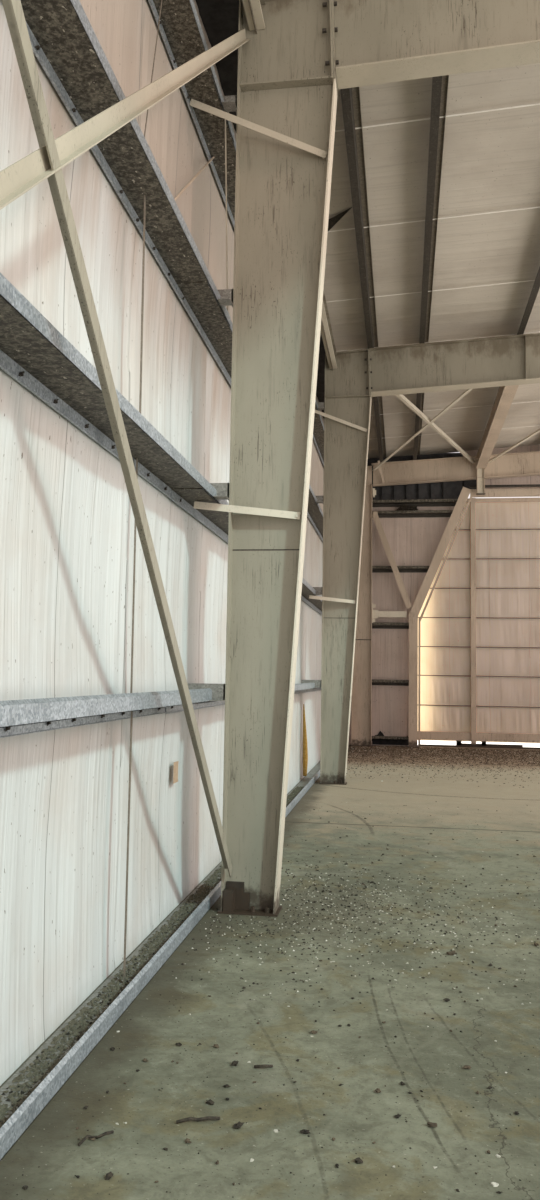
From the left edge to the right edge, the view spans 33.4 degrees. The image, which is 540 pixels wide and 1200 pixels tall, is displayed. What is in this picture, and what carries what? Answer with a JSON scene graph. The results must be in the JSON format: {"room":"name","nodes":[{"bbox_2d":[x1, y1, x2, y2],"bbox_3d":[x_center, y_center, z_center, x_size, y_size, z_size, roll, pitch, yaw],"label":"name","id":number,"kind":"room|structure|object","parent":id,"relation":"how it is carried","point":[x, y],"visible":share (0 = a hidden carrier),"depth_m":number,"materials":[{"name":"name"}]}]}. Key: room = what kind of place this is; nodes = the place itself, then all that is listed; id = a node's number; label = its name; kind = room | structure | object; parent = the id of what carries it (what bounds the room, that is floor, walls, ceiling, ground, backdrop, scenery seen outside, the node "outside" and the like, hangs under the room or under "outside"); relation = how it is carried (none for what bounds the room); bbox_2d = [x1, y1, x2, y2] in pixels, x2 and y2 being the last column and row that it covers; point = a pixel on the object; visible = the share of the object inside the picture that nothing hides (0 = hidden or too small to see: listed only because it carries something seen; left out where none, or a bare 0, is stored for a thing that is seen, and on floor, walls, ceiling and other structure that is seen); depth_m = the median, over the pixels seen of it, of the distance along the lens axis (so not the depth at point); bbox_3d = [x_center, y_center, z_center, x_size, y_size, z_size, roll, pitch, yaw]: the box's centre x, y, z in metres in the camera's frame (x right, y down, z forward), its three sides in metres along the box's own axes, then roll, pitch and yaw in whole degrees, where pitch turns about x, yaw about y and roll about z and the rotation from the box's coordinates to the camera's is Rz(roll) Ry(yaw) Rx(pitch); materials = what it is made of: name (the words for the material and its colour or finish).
{"room":"aircraft hangar","nodes":[
{"label":"aircraft hangar","id":0,"kind":"room"},
{"bbox_2d":[0,0,323,1085],"bbox_3d":[-0.146,-0.890,9.917,0.149,6.630,23.760,0,-5,8],"label":"wall","id":1,"kind":"structure","parent":0,"point":[67,520],"depth_m":4.73,"materials":[{"name":"white metal"}]},
{"bbox_2d":[0,688,211,737],"bbox_3d":[-1.062,0.364,2.443,0.223,0.155,8.370,0,-5,8],"label":"girt","id":2,"kind":"object","parent":1,"relation":"attached to","point":[25,716],"depth_m":3.83,"materials":[{"name":"metal"}]},
{"bbox_2d":[123,711,132,982],"bbox_3d":[-0.740,1.271,4.687,0.003,1.405,0.028,0,-5,8],"label":"strap","id":3,"kind":"object","parent":2,"relation":"hanging from","point":[131,720],"visible":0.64,"depth_m":4.68,"materials":[{"name":"metal"}]},
{"bbox_2d":[187,683,224,700],"bbox_3d":[-0.448,0.636,6.240,0.298,0.116,0.300,0,-5,8],"label":"clip","id":4,"kind":"object","parent":2,"relation":"attached to","point":[218,690],"visible":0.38,"depth_m":6.18,"materials":[{"name":"metal"}]},
{"bbox_2d":[0,273,226,517],"bbox_3d":[-1.039,-1.030,2.559,0.223,0.155,8.370,0,-5,8],"label":"girt","id":5,"kind":"object","parent":1,"relation":"attached to","point":[33,352],"depth_m":3.85,"materials":[{"name":"metal"}]},
{"bbox_2d":[130,458,137,692],"bbox_3d":[-0.764,-0.108,5.062,0.003,1.394,0.048,0,-5,8],"label":"strap","id":6,"kind":"object","parent":5,"relation":"hanging from","point":[136,458],"visible":0.64,"depth_m":5.05,"materials":[{"name":"metal"}]},
{"bbox_2d":[210,483,228,499],"bbox_3d":[-0.426,-0.758,6.356,0.298,0.116,0.300,0,-5,8],"label":"clip","id":7,"kind":"object","parent":5,"relation":"attached to","point":[222,489],"visible":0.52,"depth_m":6.29,"materials":[{"name":"metal"}]},
{"bbox_2d":[21,0,230,331],"bbox_3d":[-1.016,-2.425,2.675,0.223,0.155,8.370,0,-5,8],"label":"girt","id":8,"kind":"object","parent":1,"relation":"attached to","point":[63,39],"depth_m":4.40,"materials":[{"name":"metal"}]},
{"bbox_2d":[139,195,145,412],"bbox_3d":[-0.696,-1.524,4.904,0.003,1.396,0.060,0,-5,8],"label":"strap","id":9,"kind":"object","parent":8,"relation":"hanging from","point":[144,215],"visible":1,"depth_m":4.91,"materials":[{"name":"metal"}]},
{"bbox_2d":[218,289,232,306],"bbox_3d":[-0.403,-2.153,6.472,0.298,0.116,0.300,0,-5,8],"label":"clip","id":10,"kind":"object","parent":8,"relation":"attached to","point":[226,299],"visible":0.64,"depth_m":6.41,"materials":[{"name":"metal"}]},
{"bbox_2d":[173,761,178,783],"bbox_3d":[-0.640,1.170,6.119,0.006,0.140,0.115,0,-5,8],"label":"tape patch","id":11,"kind":"object","parent":1,"relation":"attached to","point":[175,767],"visible":1,"depth_m":6.11,"materials":[{"name":"beige paper"}]},
{"bbox_2d":[148,0,233,152],"bbox_3d":[-0.993,-3.873,2.795,0.223,0.155,8.370,0,-5,8],"label":"girt","id":12,"kind":"object","parent":1,"relation":"attached to","point":[180,28],"depth_m":5.74,"materials":[{"name":"metal"}]},
{"bbox_2d":[144,0,161,136],"bbox_3d":[-0.678,-2.937,5.128,0.003,1.451,0.392,0,-5,8],"label":"strap","id":13,"kind":"object","parent":12,"relation":"hanging from","point":[161,0],"visible":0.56,"depth_m":5.19,"materials":[{"name":"metal"}]},
{"bbox_2d":[222,95,236,114],"bbox_3d":[-0.380,-3.600,6.592,0.298,0.116,0.300,0,-5,8],"label":"clip","id":14,"kind":"object","parent":12,"relation":"attached to","point":[229,104],"visible":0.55,"depth_m":6.51,"materials":[{"name":"metal"}]},
{"bbox_2d":[165,683,314,713],"bbox_3d":[0.026,1.001,9.833,0.213,0.155,8.184,0,-5,8],"label":"girt","id":15,"kind":"object","parent":1,"relation":"attached to","point":[301,686],"depth_m":7.16,"materials":[{"name":"metal"}]},
{"bbox_2d":[171,488,317,595],"bbox_3d":[0.049,-0.393,9.949,0.213,0.155,8.184,0,-5,8],"label":"girt","id":16,"kind":"object","parent":1,"relation":"attached to","point":[217,522],"depth_m":6.71,"materials":[{"name":"metal"}]},
{"bbox_2d":[176,282,318,507],"bbox_3d":[0.071,-1.788,10.065,0.213,0.155,8.184,0,-5,8],"label":"girt","id":17,"kind":"object","parent":1,"relation":"attached to","point":[199,302],"depth_m":6.66,"materials":[{"name":"metal"}]},
{"bbox_2d":[182,76,319,415],"bbox_3d":[0.095,-3.236,10.185,0.213,0.155,8.184,0,-5,8],"label":"girt","id":18,"kind":"object","parent":1,"relation":"attached to","point":[210,127],"depth_m":6.80,"materials":[{"name":"metal"}]},
{"bbox_2d":[174,156,213,200],"bbox_3d":[-0.580,-2.845,6.207,0.016,1.456,1.700,0,-5,8],"label":"rod","id":19,"kind":"object","parent":18,"relation":"attached to","point":[212,158],"visible":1,"depth_m":6.41,"materials":[{"name":"beige paint"}]},
{"bbox_2d":[225,120,227,310],"bbox_3d":[-0.323,-2.843,6.681,0.012,1.364,0.272,0,-5,7],"label":"rod","id":20,"kind":"object","parent":18,"relation":"attached to","point":[225,120],"visible":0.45,"depth_m":6.67,"materials":[{"name":"beige paint"}]},
{"bbox_2d":[195,0,325,417],"bbox_3d":[0.080,-4.251,10.120,0.410,0.090,23.660,0,-5,8],"label":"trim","id":21,"kind":"structure","parent":1,"relation":"attached to","point":[220,18],"depth_m":7.13,"materials":[{"name":"metal"}]},
{"bbox_2d":[303,704,307,775],"bbox_3d":[0.550,2.183,14.031,0.080,1.111,0.168,0,-5,8],"label":"fold","id":22,"kind":"object","parent":1,"relation":"attached to","point":[305,749],"visible":1,"depth_m":14.01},
{"bbox_2d":[298,688,320,693],"bbox_3d":[1.088,1.624,17.049,0.203,0.155,8.016,0,-5,8],"label":"girt","id":23,"kind":"object","parent":1,"relation":"attached to","point":[314,689],"depth_m":14.50,"materials":[{"name":"metal"}]},
{"bbox_2d":[301,593,321,614],"bbox_3d":[1.110,0.230,17.165,0.203,0.155,8.016,0,-5,8],"label":"girt","id":24,"kind":"object","parent":1,"relation":"attached to","point":[316,604],"depth_m":14.64,"materials":[{"name":"metal"}]},
{"bbox_2d":[307,499,322,540],"bbox_3d":[1.133,-1.165,17.281,0.203,0.155,8.016,0,-5,8],"label":"girt","id":25,"kind":"object","parent":1,"relation":"attached to","point":[315,514],"depth_m":14.72,"materials":[{"name":"metal"}]},
{"bbox_2d":[313,404,323,465],"bbox_3d":[1.156,-2.613,17.401,0.203,0.155,8.016,0,-5,8],"label":"girt","id":26,"kind":"object","parent":1,"relation":"attached to","point":[318,429],"depth_m":15.19,"materials":[{"name":"metal"}]},
{"bbox_2d":[0,744,539,1199],"bbox_3d":[3.573,2.495,8.801,8.100,0.200,24.810,0,-5,8],"label":"floor","id":27,"kind":"structure","parent":0,"point":[51,1141],"depth_m":4.01,"materials":[{"name":"concrete"}]},
{"bbox_2d":[78,1130,113,1145],"bbox_3d":[-0.597,1.841,3.089,0.139,0.020,0.027,4,-6,-36],"label":"twig","id":28,"kind":"object","parent":27,"relation":"on","point":[111,1131],"visible":1,"depth_m":3.09,"materials":[{"name":"brown wood"}]},
{"bbox_2d":[105,1172,112,1179],"bbox_3d":[-0.511,1.828,2.857,0.024,0.014,0.038,0,-5,8],"label":"clump","id":29,"kind":"object","parent":27,"relation":"on","point":[109,1175],"visible":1,"depth_m":2.85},
{"bbox_2d":[0,881,220,1160],"bbox_3d":[-1.068,1.744,2.438,0.223,0.087,8.590,0,-5,8],"label":"base girt","id":30,"kind":"object","parent":27,"relation":"on","point":[22,1118],"visible":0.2,"depth_m":3.88,"materials":[{"name":"metal"}]},
{"bbox_2d":[176,1116,219,1123],"bbox_3d":[-0.257,1.858,3.221,0.158,0.022,0.024,2,-5,-10],"label":"twig","id":31,"kind":"object","parent":27,"relation":"on","point":[206,1117],"visible":1,"depth_m":3.22,"materials":[{"name":"brown wood"}]},
{"bbox_2d":[206,1099,213,1104],"bbox_3d":[-0.224,1.874,3.358,0.042,0.015,0.022,-2,-6,32],"label":"clump","id":32,"kind":"object","parent":27,"relation":"on","point":[210,1101],"visible":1,"depth_m":3.35,"materials":[{"name":"brown soil"}]},
{"bbox_2d":[234,1121,244,1128],"bbox_3d":[-0.113,1.861,3.193,0.033,0.018,0.048,0,-5,16],"label":"clump","id":33,"kind":"object","parent":27,"relation":"on","point":[239,1124],"visible":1,"depth_m":3.18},
{"bbox_2d":[196,773,317,888],"bbox_3d":[0.095,2.419,10.331,0.223,0.087,7.384,0,-5,8],"label":"base girt","id":34,"kind":"object","parent":27,"relation":"on","point":[306,783],"visible":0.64,"depth_m":11.59,"materials":[{"name":"metal"}]},
{"bbox_2d":[0,786,303,1127],"bbox_3d":[-0.300,2.222,7.663,0.207,0.016,10.623,0,-5,8],"label":"dirt grit","id":35,"kind":"object","parent":34,"relation":"on","point":[202,893],"visible":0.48,"depth_m":4.30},
{"bbox_2d":[254,1064,272,1067],"bbox_3d":[-0.025,1.899,3.665,0.079,0.022,0.031,2,-5,-7],"label":"twig","id":36,"kind":"object","parent":27,"relation":"on","point":[263,1065],"visible":1,"depth_m":3.66,"materials":[{"name":"brown wood"}]},
{"bbox_2d":[217,0,336,916],"bbox_3d":[0.080,-1.179,6.368,0.730,6.606,0.240,0,-5,8],"label":"steel column","id":37,"kind":"structure","parent":27,"relation":"on","point":[286,83],"depth_m":6.38,"materials":[{"name":"grey metal"}]},
{"bbox_2d":[2,0,231,877],"bbox_3d":[-0.742,-1.532,2.870,0.054,6.219,7.034,0,-5,8],"label":"brace","id":38,"kind":"object","parent":37,"relation":"attached to","point":[13,10],"visible":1,"depth_m":3.46,"materials":[{"name":"beige paint"}]},
{"bbox_2d":[0,28,249,209],"bbox_3d":[-0.762,-1.236,2.670,0.049,6.536,7.484,0,-5,8],"label":"brace","id":39,"kind":"object","parent":37,"relation":"attached to","point":[18,178],"visible":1,"depth_m":3.47,"materials":[{"name":"beige paint"}]},
{"bbox_2d":[194,501,300,519],"bbox_3d":[-0.160,-0.622,6.285,0.746,0.125,0.064,1,-5,4],"label":"brace","id":40,"kind":"object","parent":37,"relation":"attached to","point":[197,505],"visible":1,"depth_m":6.26,"materials":[{"name":"beige paint"}]},
{"bbox_2d":[242,0,265,33],"bbox_3d":[-0.651,-4.615,2.864,0.120,0.230,7.680,0,-5,8],"label":"strut","id":41,"kind":"object","parent":37,"relation":"attached to","point":[252,8],"visible":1,"depth_m":6.50,"materials":[{"name":"beige paint"}]},
{"bbox_2d":[189,99,326,157],"bbox_3d":[-0.082,-3.351,6.421,0.991,0.376,0.062,1,-5,-5],"label":"brace","id":42,"kind":"object","parent":37,"relation":"attached to","point":[199,105],"visible":1,"depth_m":6.40,"materials":[{"name":"beige paint"}]},
{"bbox_2d":[320,289,336,369],"bbox_3d":[0.445,-3.979,10.309,0.120,0.230,7.384,0,-5,8],"label":"strut","id":43,"kind":"object","parent":37,"relation":"attached to","point":[326,330],"visible":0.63,"depth_m":12.75,"materials":[{"name":"beige paint"}]},
{"bbox_2d":[331,0,539,94],"bbox_3d":[2.745,-4.218,6.235,4.641,1.006,0.230,0,-5,8],"label":"rafter","id":44,"kind":"object","parent":37,"relation":"on","point":[375,42],"visible":0.99,"depth_m":6.45,"materials":[{"name":"beige paint"}]},
{"bbox_2d":[340,87,377,348],"bbox_3d":[1.042,-4.270,10.195,0.148,0.202,7.504,0,-5,8],"label":"purlin","id":45,"kind":"structure","parent":44,"relation":"on","point":[350,97],"depth_m":9.66,"materials":[{"name":"metal"}]},
{"bbox_2d":[419,75,448,343],"bbox_3d":[1.814,-4.310,10.085,0.148,0.202,7.504,0,-5,8],"label":"purlin","id":46,"kind":"structure","parent":44,"relation":"on","point":[439,83],"depth_m":9.52,"materials":[{"name":"metal"}]},
{"bbox_2d":[517,267,539,334],"bbox_3d":[3.250,-4.384,9.880,0.148,0.202,7.504,0,-5,8],"label":"purlin","id":47,"kind":"structure","parent":44,"relation":"on","point":[536,286],"depth_m":12.42,"materials":[{"name":"metal"}]},
{"bbox_2d":[16,807,539,1199],"bbox_3d":[1.323,2.199,6.914,3.008,0.005,8.995,0,-5,8],"label":"dirt grit","id":48,"kind":"object","parent":27,"relation":"on","point":[445,807],"visible":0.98,"depth_m":4.14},
{"bbox_2d":[300,1129,309,1133],"bbox_3d":[0.125,1.863,3.158,0.039,0.014,0.027,1,-5,2],"label":"clump","id":49,"kind":"object","parent":27,"relation":"on","point":[304,1131],"visible":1,"depth_m":3.15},
{"bbox_2d":[304,762,319,778],"bbox_3d":[1.123,3.015,17.316,0.223,0.087,6.746,0,-5,8],"label":"base girt","id":50,"kind":"object","parent":27,"relation":"on","point":[316,769],"visible":0.36,"depth_m":14.76,"materials":[{"name":"metal"}]},
{"bbox_2d":[130,848,539,1063],"bbox_3d":[1.180,2.125,6.082,3.132,0.010,4.788,0,-5,8],"label":"dirt grit","id":51,"kind":"object","parent":27,"relation":"on","point":[324,848],"visible":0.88,"depth_m":5.85,"materials":[{"name":"grey gravel"}]},
{"bbox_2d":[319,349,371,784],"bbox_3d":[1.154,-0.555,13.667,0.730,6.606,0.240,0,-5,8],"label":"steel column","id":52,"kind":"structure","parent":27,"relation":"on","point":[347,387],"depth_m":13.70,"materials":[{"name":"grey metal"}]},
{"bbox_2d":[301,680,320,687],"bbox_3d":[0.626,1.260,13.539,0.298,0.116,0.300,0,-5,8],"label":"clip","id":53,"kind":"object","parent":52,"relation":"attached to","point":[317,682],"visible":0.6,"depth_m":13.48,"materials":[{"name":"metal"}]},
{"bbox_2d":[313,587,321,594],"bbox_3d":[0.649,-0.134,13.655,0.298,0.116,0.300,0,-5,8],"label":"clip","id":54,"kind":"object","parent":52,"relation":"attached to","point":[318,589],"visible":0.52,"depth_m":13.59,"materials":[{"name":"metal"}]},
{"bbox_2d":[316,496,322,502],"bbox_3d":[0.672,-1.529,13.771,0.298,0.116,0.300,0,-5,8],"label":"clip","id":55,"kind":"object","parent":52,"relation":"attached to","point":[319,498],"visible":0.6,"depth_m":13.71,"materials":[{"name":"metal"}]},
{"bbox_2d":[317,402,323,409],"bbox_3d":[0.695,-2.977,13.891,0.298,0.116,0.300,0,-5,8],"label":"clip","id":56,"kind":"object","parent":52,"relation":"attached to","point":[320,404],"visible":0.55,"depth_m":13.82,"materials":[{"name":"metal"}]},
{"bbox_2d":[309,595,355,603],"bbox_3d":[0.934,-0.007,13.542,0.703,0.116,0.063,1,-5,-3],"label":"brace","id":57,"kind":"object","parent":52,"relation":"attached to","point":[310,596],"visible":1,"depth_m":13.52,"materials":[{"name":"beige paint"}]},
{"bbox_2d":[315,410,366,431],"bbox_3d":[1.056,-2.743,13.758,0.868,0.355,0.063,1,-5,-1],"label":"brace","id":58,"kind":"object","parent":52,"relation":"attached to","point":[316,411],"visible":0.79,"depth_m":13.73,"materials":[{"name":"beige paint"}]},
{"bbox_2d":[369,333,539,399],"bbox_3d":[3.820,-3.594,13.534,4.641,1.006,0.230,0,-5,8],"label":"rafter","id":59,"kind":"object","parent":52,"relation":"on","point":[510,360],"visible":0.99,"depth_m":13.67,"materials":[{"name":"beige paint"}]},
{"bbox_2d":[476,385,518,468],"bbox_3d":[4.337,-3.467,17.171,0.220,0.252,7.301,0,-5,8],"label":"strut","id":60,"kind":"object","parent":59,"relation":"attached to","point":[505,396],"visible":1,"depth_m":17.25,"materials":[{"name":"beige paint"}]},
{"bbox_2d":[396,394,474,463],"bbox_3d":[3.159,-3.374,17.414,0.060,0.316,7.493,-1,-5,24],"label":"brace","id":61,"kind":"object","parent":60,"relation":"attached to","point":[402,397],"visible":0.64,"depth_m":17.45,"materials":[{"name":"beige paint"}]},
{"bbox_2d":[488,429,539,462],"bbox_3d":[5.486,-3.465,17.080,0.060,0.116,7.464,2,-5,-7],"label":"brace","id":62,"kind":"object","parent":60,"relation":"attached to","point":[538,430],"visible":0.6,"depth_m":19.20,"materials":[{"name":"beige paint"}]},
{"bbox_2d":[354,1157,362,1163],"bbox_3d":[0.291,1.851,2.971,0.035,0.014,0.023,3,-5,-23],"label":"clump","id":63,"kind":"object","parent":27,"relation":"on","point":[358,1160],"visible":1,"depth_m":2.97,"materials":[{"name":"brown soil"}]},
{"bbox_2d":[351,466,372,745],"bbox_3d":[2.174,0.096,21.035,0.500,6.560,0.240,0,-5,8],"label":"steel column","id":64,"kind":"structure","parent":27,"relation":"on","point":[361,707],"depth_m":20.94,"materials":[{"name":"beige metal"}]},
{"bbox_2d":[372,603,377,622],"bbox_3d":[2.450,0.307,20.976,0.135,0.460,0.120,0,-5,8],"label":"bracket","id":65,"kind":"object","parent":64,"relation":"attached to","point":[374,612],"visible":1,"depth_m":20.99,"materials":[{"name":"beige metal"}]},
{"bbox_2d":[378,611,406,616],"bbox_3d":[2.849,0.332,20.961,0.660,0.140,0.050,0,-5,8],"label":"wall rail","id":66,"kind":"object","parent":65,"relation":"attached to","point":[380,613],"visible":1,"depth_m":20.94,"materials":[{"name":"beige metal"}]},
{"bbox_2d":[372,622,408,628],"bbox_3d":[2.767,0.600,21.094,1.100,0.135,0.203,0,-5,8],"label":"end girt","id":67,"kind":"object","parent":64,"relation":"attached to","point":[375,625],"visible":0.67,"depth_m":21.13,"materials":[{"name":"metal"}]},
{"bbox_2d":[372,679,408,685],"bbox_3d":[2.745,1.925,20.983,1.100,0.135,0.203,0,-5,8],"label":"end girt","id":68,"kind":"object","parent":64,"relation":"attached to","point":[374,681],"visible":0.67,"depth_m":21.02,"materials":[{"name":"metal"}]},
{"bbox_2d":[372,731,408,744],"bbox_3d":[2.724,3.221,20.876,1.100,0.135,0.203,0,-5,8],"label":"end girt","id":69,"kind":"object","parent":64,"relation":"attached to","point":[373,737],"visible":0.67,"depth_m":20.77,"materials":[{"name":"metal"}]},
{"bbox_2d":[372,511,411,607],"bbox_3d":[2.853,-0.933,21.055,0.932,2.282,0.144,0,-5,8],"label":"knee brace","id":70,"kind":"object","parent":64,"relation":"attached to","point":[376,519],"visible":1,"depth_m":20.99,"materials":[{"name":"beige paint"}]},
{"bbox_2d":[372,566,428,572],"bbox_3d":[3.011,-0.724,21.171,1.551,0.135,0.203,0,-5,8],"label":"end girt","id":71,"kind":"object","parent":64,"relation":"attached to","point":[375,569],"visible":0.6,"depth_m":21.18,"materials":[{"name":"metal"}]},
{"bbox_2d":[372,510,452,517],"bbox_3d":[3.303,-2.029,21.239,2.097,0.135,0.203,0,-5,8],"label":"end girt","id":72,"kind":"object","parent":64,"relation":"attached to","point":[419,513],"visible":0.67,"depth_m":21.23,"materials":[{"name":"metal"}]},
{"bbox_2d":[395,504,417,514],"bbox_3d":[3.219,-2.134,21.230,0.561,0.257,0.252,0,-5,6],"label":"nest","id":73,"kind":"object","parent":72,"relation":"on","point":[402,507],"visible":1,"depth_m":21.20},
{"bbox_2d":[372,499,457,506],"bbox_3d":[3.360,-2.287,21.253,2.206,0.135,0.203,0,-5,8],"label":"end girt","id":74,"kind":"object","parent":64,"relation":"attached to","point":[413,502],"visible":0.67,"depth_m":21.25,"materials":[{"name":"metal"}]},
{"bbox_2d":[372,389,471,470],"bbox_3d":[3.001,-3.370,17.438,0.060,0.066,7.525,2,-5,-9],"label":"brace","id":75,"kind":"object","parent":64,"relation":"attached to","point":[467,391],"visible":0.64,"depth_m":17.42,"materials":[{"name":"beige paint"}]},
{"bbox_2d":[371,451,539,486],"bbox_3d":[4.800,-3.076,20.919,4.855,0.785,0.200,0,-5,8],"label":"rafter","id":76,"kind":"object","parent":64,"relation":"on","point":[520,464],"visible":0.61,"depth_m":20.99,"materials":[{"name":"beige paint"}]},
{"bbox_2d":[373,338,385,462],"bbox_3d":[2.143,-3.631,17.674,0.148,0.202,7.664,0,-5,8],"label":"purlin","id":77,"kind":"structure","parent":76,"relation":"on","point":[378,406],"depth_m":18.25,"materials":[{"name":"metal"}]},
{"bbox_2d":[378,460,384,482],"bbox_3d":[2.608,-3.005,21.030,0.048,0.505,0.344,-2,-6,33],"label":"brace","id":78,"kind":"object","parent":76,"relation":"attached to","point":[380,468],"visible":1,"depth_m":21.02,"materials":[{"name":"beige paint"}]},
{"bbox_2d":[413,333,428,459],"bbox_3d":[2.915,-3.671,17.563,0.148,0.202,7.664,0,-5,8],"label":"purlin","id":79,"kind":"structure","parent":76,"relation":"on","point":[420,396],"depth_m":18.15,"materials":[{"name":"metal"}]},
{"bbox_2d":[476,460,484,494],"bbox_3d":[4.871,-2.833,20.807,0.200,0.792,0.120,0,-5,8],"label":"post","id":80,"kind":"object","parent":76,"relation":"hanging from","point":[480,481],"visible":0.86,"depth_m":20.79,"materials":[{"name":"beige metal"}]},
{"bbox_2d":[427,1122,436,1126],"bbox_3d":[0.579,1.874,3.215,0.037,0.018,0.021,0,-5,6],"label":"clump","id":81,"kind":"object","parent":27,"relation":"on","point":[430,1124],"visible":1,"depth_m":3.21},
{"bbox_2d":[346,746,539,787],"bbox_3d":[3.810,3.061,16.889,5.048,0.019,7.316,0,-5,8],"label":"leaf litter","id":82,"kind":"object","parent":27,"relation":"on","point":[364,747],"visible":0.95,"depth_m":18.37,"materials":[{"name":"brown plant"}]},
{"bbox_2d":[350,746,538,773],"bbox_3d":[3.804,3.072,17.024,5.000,0.019,7.047,0,-5,8],"label":"paint grit","id":83,"kind":"object","parent":27,"relation":"on","point":[384,746],"visible":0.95,"depth_m":18.38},
{"bbox_2d":[446,951,455,955],"bbox_3d":[1.049,2.043,5.211,0.054,0.027,0.030,1,-5,-4],"label":"clump","id":84,"kind":"object","parent":27,"relation":"on","point":[450,953],"visible":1,"depth_m":5.20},
{"bbox_2d":[418,498,539,745],"bbox_3d":[6.027,0.511,21.132,5.260,5.865,0.320,0,-5,8],"label":"sliding door","id":85,"kind":"structure","parent":27,"relation":"on","point":[480,621],"depth_m":21.21,"materials":[{"name":"beige metal"}]},
{"bbox_2d":[420,744,539,748],"bbox_3d":[5.966,3.404,20.691,5.030,0.035,0.060,0,-5,8],"label":"threshold angle","id":86,"kind":"object","parent":27,"relation":"on","point":[420,744],"visible":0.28,"depth_m":20.81,"materials":[{"name":"black metal"}]},
{"bbox_2d":[462,743,522,746],"bbox_3d":[5.115,3.394,20.984,1.500,0.075,0.110,0,-5,8],"label":"floor guide","id":87,"kind":"object","parent":27,"relation":"on","point":[467,744],"visible":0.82,"depth_m":20.91,"materials":[{"name":"black metal"}]},
{"bbox_2d":[324,63,539,458],"bbox_3d":[6.723,-4.949,7.274,14.480,0.936,27.460,0,-5,8],"label":"ceiling","id":88,"kind":"structure","parent":0,"point":[491,159],"depth_m":10.83,"materials":[{"name":"white metal"}]},
{"bbox_2d":[328,207,351,230],"bbox_3d":[0.716,-4.329,10.317,0.098,0.134,0.643,6,-7,-44],"label":"flap","id":89,"kind":"object","parent":88,"relation":"hanging from","point":[332,221],"visible":0.35,"depth_m":10.28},
{"bbox_2d":[327,280,534,301],"bbox_3d":[3.132,-4.266,12.137,5.401,0.301,0.020,0,-5,9],"label":"roof band","id":90,"kind":"object","parent":88,"relation":"attached to","point":[529,280],"visible":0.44,"depth_m":12.27,"materials":[{"name":"white metal"}]},
{"bbox_2d":[328,206,539,231],"bbox_3d":[2.847,-4.431,10.205,5.401,0.301,0.020,0,-5,9],"label":"roof band","id":91,"kind":"object","parent":88,"relation":"attached to","point":[539,206],"visible":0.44,"depth_m":10.34,"materials":[{"name":"white metal"}]},
{"bbox_2d":[336,332,536,351],"bbox_3d":[3.410,-4.104,14.030,5.401,0.301,0.020,0,-5,9],"label":"roof band","id":92,"kind":"object","parent":88,"relation":"attached to","point":[529,332],"visible":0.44,"depth_m":14.12,"materials":[{"name":"white metal"}]},
{"bbox_2d":[335,103,539,131],"bbox_3d":[2.568,-4.592,8.312,5.401,0.301,0.020,0,-5,9],"label":"roof band","id":93,"kind":"object","parent":88,"relation":"attached to","point":[536,103],"visible":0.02,"depth_m":8.45,"materials":[{"name":"white metal"}]},
{"bbox_2d":[375,425,539,438],"bbox_3d":[4.209,-3.641,19.452,5.401,0.301,0.020,0,-5,9],"label":"roof band","id":94,"kind":"object","parent":88,"relation":"attached to","point":[538,425],"visible":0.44,"depth_m":19.45,"materials":[{"name":"white metal"}]},
{"bbox_2d":[380,401,538,414],"bbox_3d":[3.948,-3.792,17.677,5.401,0.301,0.020,0,-5,9],"label":"roof band","id":95,"kind":"object","parent":88,"relation":"attached to","point":[533,401],"visible":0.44,"depth_m":17.70,"materials":[{"name":"white metal"}]},
{"bbox_2d":[348,445,539,745],"bbox_3d":[5.126,-0.213,20.961,7.200,7.260,0.060,0,-5,8],"label":"wall","id":96,"kind":"structure","parent":0,"point":[412,541],"depth_m":21.20,"materials":[{"name":"beige metal"}]},
{"bbox_2d":[367,453,476,508],"bbox_3d":[3.285,-2.847,21.569,3.360,1.350,0.120,0,-5,8],"label":"trim","id":97,"kind":"structure","parent":96,"relation":"attached to","point":[451,489],"depth_m":21.48,"materials":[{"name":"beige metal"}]},
{"bbox_2d":[407,487,539,747],"bbox_3d":[6.019,0.386,20.555,5.710,6.028,0.340,0,-5,8],"label":"door frame","id":98,"kind":"structure","parent":96,"relation":"attached to","point":[414,630],"depth_m":20.85,"materials":[{"name":"beige paint"}]},
{"bbox_2d":[470,484,539,487],"bbox_3d":[6.768,-2.641,20.653,4.280,0.060,0.080,0,-5,8],"label":"beam","id":99,"kind":"object","parent":96,"relation":"attached to","point":[524,485],"visible":1,"depth_m":20.80,"materials":[{"name":"beige metal"}]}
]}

